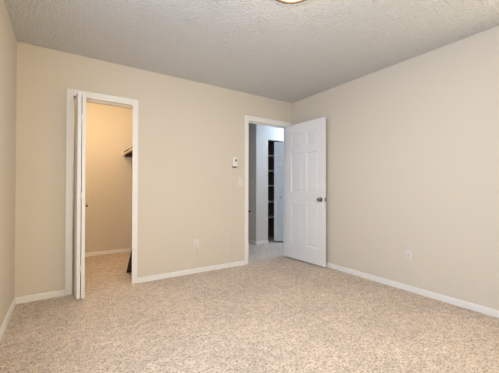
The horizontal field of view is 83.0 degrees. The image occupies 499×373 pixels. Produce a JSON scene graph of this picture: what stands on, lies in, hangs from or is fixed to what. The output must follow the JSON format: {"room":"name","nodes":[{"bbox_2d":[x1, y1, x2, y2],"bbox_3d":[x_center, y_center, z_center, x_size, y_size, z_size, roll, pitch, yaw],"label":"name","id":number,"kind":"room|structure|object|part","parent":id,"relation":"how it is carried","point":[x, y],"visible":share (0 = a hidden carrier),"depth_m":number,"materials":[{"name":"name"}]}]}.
{"room":"empty bedroom","nodes":[
{"label":"empty bedroom","id":0,"kind":"room"},
{"bbox_2d":[0,0,16,327],"bbox_3d":[-1.146,-0.148,0.948,0.120,2.440,3.921,0,-1,-33],"label":"wall","id":1,"kind":"structure","parent":0,"point":[8,42],"depth_m":2.23,"materials":[{"name":"beige paint"}]},
{"bbox_2d":[0,298,15,340],"bbox_3d":[-1.126,1.044,1.022,0.013,0.058,3.801,0,-1,-33],"label":"baseboard","id":2,"kind":"structure","parent":1,"relation":"attached to","point":[7,318],"depth_m":2.21,"materials":[{"name":"white paint"}]},
{"bbox_2d":[72,100,132,253],"bbox_3d":[-2.475,-0.114,4.585,1.740,2.440,0.120,0,-1,-33],"label":"wall","id":3,"kind":"structure","parent":0,"point":[109,129],"depth_m":4.62,"materials":[{"name":"beige paint"}]},
{"bbox_2d":[72,248,131,257],"bbox_3d":[-2.441,1.076,4.518,1.500,0.058,0.013,0,-1,-33],"label":"baseboard","id":4,"kind":"structure","parent":3,"relation":"attached to","point":[128,249],"depth_m":4.59,"materials":[{"name":"white paint"}]},
{"bbox_2d":[14,42,291,297],"bbox_3d":[0.158,-0.113,4.223,5.898,2.440,0.120,0,-1,-33],"label":"wall","id":5,"kind":"structure","parent":0,"point":[190,133],"depth_m":3.30,"materials":[{"name":"beige paint"}]},
{"bbox_2d":[16,290,64,303],"bbox_3d":[-2.003,1.059,2.712,0.378,0.058,0.013,0,-1,-33],"label":"baseboard","id":6,"kind":"structure","parent":5,"relation":"attached to","point":[47,295],"depth_m":2.70,"materials":[{"name":"white paint"}]},
{"bbox_2d":[65,88,137,295],"bbox_3d":[-1.589,0.052,3.064,0.686,2.080,0.134,0,-1,-33],"label":"door frame","id":7,"kind":"structure","parent":5,"relation":"attached to","point":[71,94],"depth_m":2.87,"materials":[{"name":"white paint"}]},
{"bbox_3d":[-1.818,0.049,2.842,0.059,2.080,0.014,0,-1,-33],"label":"casing","id":8,"kind":"part","parent":7,"relation":"part of","materials":[{"name":"white paint"}]},
{"bbox_3d":[-1.555,-0.955,3.024,0.568,0.067,0.014,0,-1,-33],"label":"head casing","id":9,"kind":"part","parent":7,"relation":"part of","materials":[{"name":"white paint"}]},
{"bbox_3d":[-1.294,0.054,3.187,0.059,2.080,0.014,0,-1,-33],"label":"casing","id":10,"kind":"part","parent":7,"relation":"part of","materials":[{"name":"white paint"}]},
{"bbox_2d":[74,98,130,107],"bbox_3d":[-1.603,-0.918,3.098,0.558,0.006,0.035,0,-1,-33],"label":"door track","id":11,"kind":"object","parent":5,"relation":"attached to","point":[74,98],"visible":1,"depth_m":3.11,"materials":[{"name":"white metal"}]},
{"bbox_2d":[73,92,87,298],"bbox_3d":[-1.696,0.080,2.845,0.106,1.996,0.317,1,-1,-38],"label":"door","id":12,"kind":"structure","parent":11,"relation":"hanging from","point":[79,205],"depth_m":2.72,"materials":[{"name":"white paint"}]},
{"bbox_2d":[137,261,244,282],"bbox_3d":[-0.672,1.070,3.587,1.436,0.058,0.013,0,-1,-33],"label":"baseboard","id":13,"kind":"structure","parent":5,"relation":"attached to","point":[238,263],"depth_m":3.51,"materials":[{"name":"white paint"}]},
{"bbox_2d":[193,239,198,248],"bbox_3d":[-0.680,0.733,3.588,0.070,0.115,0.009,0,-1,-33],"label":"wall outlet","id":14,"kind":"object","parent":5,"relation":"attached to","point":[195,242],"visible":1,"depth_m":3.58,"materials":[{"name":"white plastic"}]},
{"bbox_2d":[232,157,237,167],"bbox_3d":[-0.203,-0.334,3.895,0.074,0.148,0.036,0,-1,-33],"label":"thermostat","id":15,"kind":"object","parent":5,"relation":"attached to","point":[234,159],"visible":1,"depth_m":3.88,"materials":[{"name":"white plastic"}]},
{"bbox_2d":[195,180,233,266],"bbox_3d":[-0.445,0.389,3.730,0.569,1.307,0.034,0,-1,-33],"label":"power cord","id":16,"kind":"object","parent":15,"relation":"hanging from","point":[233,180],"visible":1,"depth_m":3.87,"materials":[{"name":"white plastic"}]},
{"bbox_2d":[238,177,242,185],"bbox_3d":[-0.125,-0.069,3.955,0.070,0.115,0.020,0,-1,-33],"label":"light switch","id":17,"kind":"object","parent":5,"relation":"attached to","point":[240,180],"visible":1,"depth_m":3.96,"materials":[{"name":"white plastic"}]},
{"bbox_2d":[244,115,291,264],"bbox_3d":[0.267,0.048,4.285,0.884,2.120,0.134,0,-1,-33],"label":"door frame","id":18,"kind":"structure","parent":5,"relation":"attached to","point":[248,119],"depth_m":4.09,"materials":[{"name":"white paint"}]},
{"bbox_3d":[-0.043,0.044,4.010,0.062,2.120,0.014,0,-1,-33],"label":"casing","id":19,"kind":"part","parent":18,"relation":"part of","materials":[{"name":"white paint"}]},
{"bbox_3d":[0.302,-0.978,4.245,0.760,0.070,0.014,0,-1,-33],"label":"head casing","id":20,"kind":"part","parent":18,"relation":"part of","materials":[{"name":"white paint"}]},
{"bbox_2d":[286,117,325,266],"bbox_3d":[0.798,0.074,4.117,0.132,2.030,0.768,1,-1,-36],"label":"door","id":21,"kind":"structure","parent":18,"relation":"attached to","point":[305,141],"depth_m":4.07,"materials":[{"name":"white paint"}]},
{"bbox_2d":[0,236,498,372],"bbox_3d":[0.424,1.153,3.800,6.100,0.100,7.100,0,-1,-33],"label":"floor","id":22,"kind":"structure","parent":0,"point":[275,312],"depth_m":2.16,"materials":[{"name":"beige carpet"}]},
{"bbox_2d":[126,249,131,272],"bbox_3d":[-1.347,0.909,3.526,0.300,0.375,0.345,0,-1,-33],"label":"leaning board","id":23,"kind":"object","parent":22,"relation":"on","point":[129,268],"visible":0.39,"depth_m":3.49,"materials":[{"name":"brown wood"}]},
{"bbox_2d":[248,123,252,239],"bbox_3d":[-0.377,-0.093,6.336,0.110,2.440,1.800,0,-1,-33],"label":"wall","id":24,"kind":"structure","parent":0,"point":[250,172],"depth_m":5.63,"materials":[{"name":"white paint"}]},
{"bbox_2d":[4,0,498,108],"bbox_3d":[0.429,-1.387,3.825,6.100,0.100,7.100,0,-1,-33],"label":"ceiling","id":25,"kind":"structure","parent":0,"point":[272,49],"depth_m":2.49,"materials":[{"name":"white paint"}]},
{"bbox_2d":[276,0,304,3],"bbox_3d":[0.285,-1.307,1.823,0.348,0.101,0.348,0,-1,-33],"label":"ceiling light","id":26,"kind":"object","parent":25,"relation":"attached to","point":[281,1],"visible":1,"depth_m":1.97,"materials":[{"name":"white glass"}]},
{"bbox_2d":[253,124,282,240],"bbox_3d":[1.058,-0.093,6.137,2.290,2.440,0.110,0,-1,-33],"label":"wall","id":27,"kind":"structure","parent":0,"point":[262,134],"depth_m":5.54,"materials":[{"name":"white paint"}]},
{"bbox_2d":[256,240,267,243],"bbox_3d":[0.252,1.091,5.522,0.285,0.058,0.013,0,-1,-33],"label":"baseboard","id":28,"kind":"structure","parent":27,"relation":"attached to","point":[263,241],"depth_m":5.52,"materials":[{"name":"white paint"}]},
{"bbox_2d":[274,142,282,240],"bbox_3d":[0.718,0.098,5.762,0.381,2.010,0.247,0,-1,-33],"label":"door","id":29,"kind":"structure","parent":27,"relation":"in","point":[278,146],"depth_m":5.71,"materials":[{"name":"white paint"}]},
{"bbox_2d":[268,141,274,236],"bbox_3d":[0.251,-0.093,6.282,0.880,2.440,0.100,0,-1,-33],"label":"wall","id":30,"kind":"structure","parent":0,"point":[270,143],"depth_m":6.38,"materials":[{"name":"grey"}]},
{"bbox_2d":[292,26,498,309],"bbox_3d":[1.804,-0.124,2.888,0.120,2.440,3.921,0,-1,-33],"label":"wall","id":31,"kind":"structure","parent":0,"point":[412,145],"depth_m":2.87,"materials":[{"name":"beige paint"}]},
{"bbox_2d":[405,250,411,261],"bbox_3d":[1.671,0.726,2.961,0.009,0.115,0.070,0,-1,-33],"label":"wall outlet","id":32,"kind":"object","parent":31,"relation":"attached to","point":[408,253],"visible":1,"depth_m":2.96,"materials":[{"name":"white plastic"}]},
{"bbox_2d":[326,262,498,317],"bbox_3d":[1.714,1.067,2.889,0.013,0.058,3.801,0,-1,-33],"label":"baseboard","id":33,"kind":"structure","parent":31,"relation":"attached to","point":[482,309],"depth_m":2.83,"materials":[{"name":"white paint"}]},
{"bbox_3d":[-1.318,-0.115,4.299,0.120,2.440,1.629,0,-1,-33],"label":"wall","id":34,"kind":"structure","parent":0,"visible":0},
{"bbox_2d":[122,147,131,156],"bbox_3d":[-1.566,-0.547,4.212,0.396,0.102,1.510,0,-1,-33],"label":"closet shelf","id":35,"kind":"object","parent":34,"relation":"attached to","point":[128,153],"visible":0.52,"depth_m":4.72,"materials":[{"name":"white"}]}
]}

